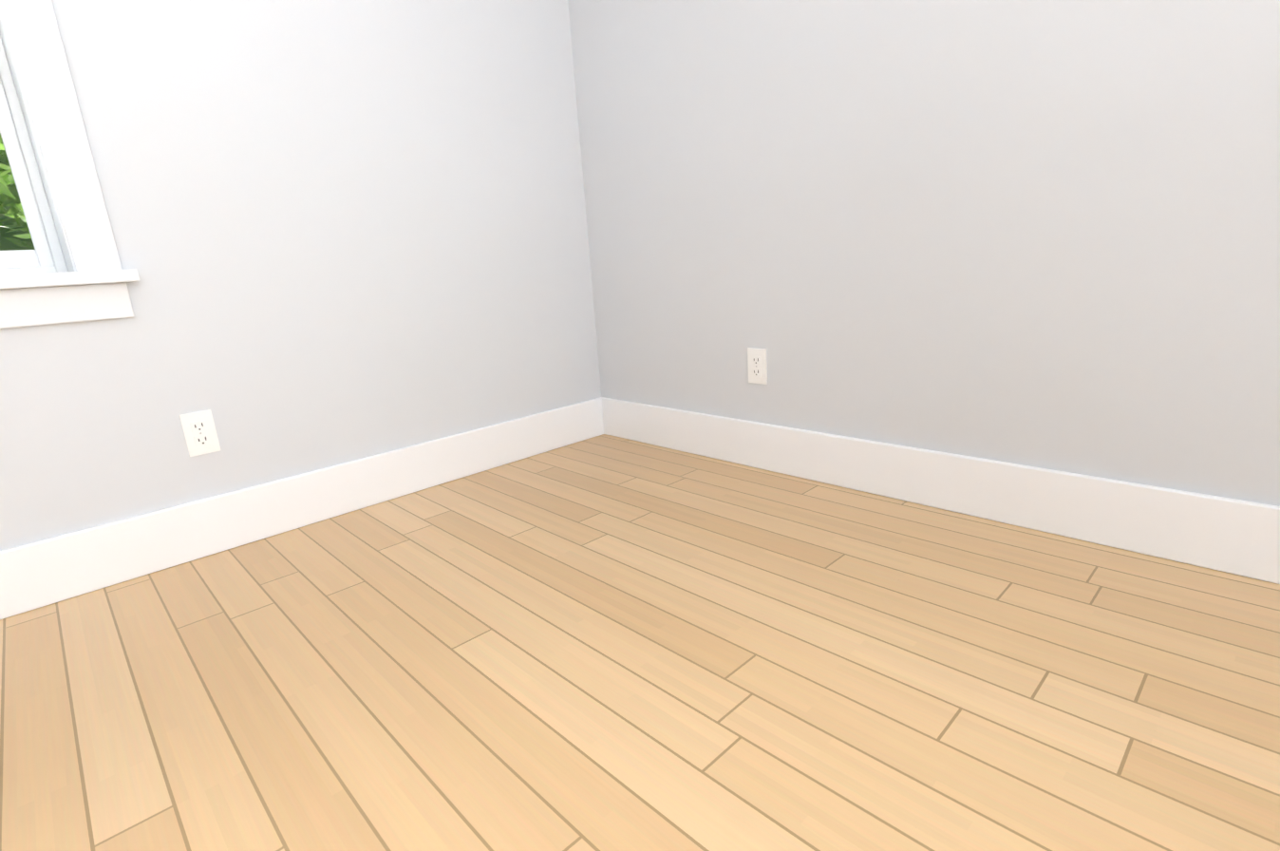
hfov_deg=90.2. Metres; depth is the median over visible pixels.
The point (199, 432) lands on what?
electrical outlet
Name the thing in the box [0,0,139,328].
window
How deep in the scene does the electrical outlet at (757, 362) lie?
2.09 m
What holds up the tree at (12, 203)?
on the street
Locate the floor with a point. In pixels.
(604, 643)
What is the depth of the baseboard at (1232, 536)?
1.62 m
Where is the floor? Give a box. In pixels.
[0,433,1279,850]
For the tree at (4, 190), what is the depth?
3.48 m
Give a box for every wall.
[0,0,601,550]
[567,0,1279,506]
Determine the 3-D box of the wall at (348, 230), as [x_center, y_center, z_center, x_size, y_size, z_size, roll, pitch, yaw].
[-1.606,-0.772,1.380,4.140,2.440,0.300,-17,20,-41]
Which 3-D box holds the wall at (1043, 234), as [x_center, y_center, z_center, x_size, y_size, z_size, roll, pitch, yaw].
[1.489,-0.862,0.904,0.300,2.440,4.650,-17,20,-41]
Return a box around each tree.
[0,133,32,247]
[0,168,35,250]
[0,173,24,214]
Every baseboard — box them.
[0,396,604,619]
[602,396,1279,583]
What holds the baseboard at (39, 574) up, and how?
attached to the wall at (348, 230)
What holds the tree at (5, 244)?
on the street
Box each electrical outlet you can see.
[179,409,220,456]
[747,347,767,384]

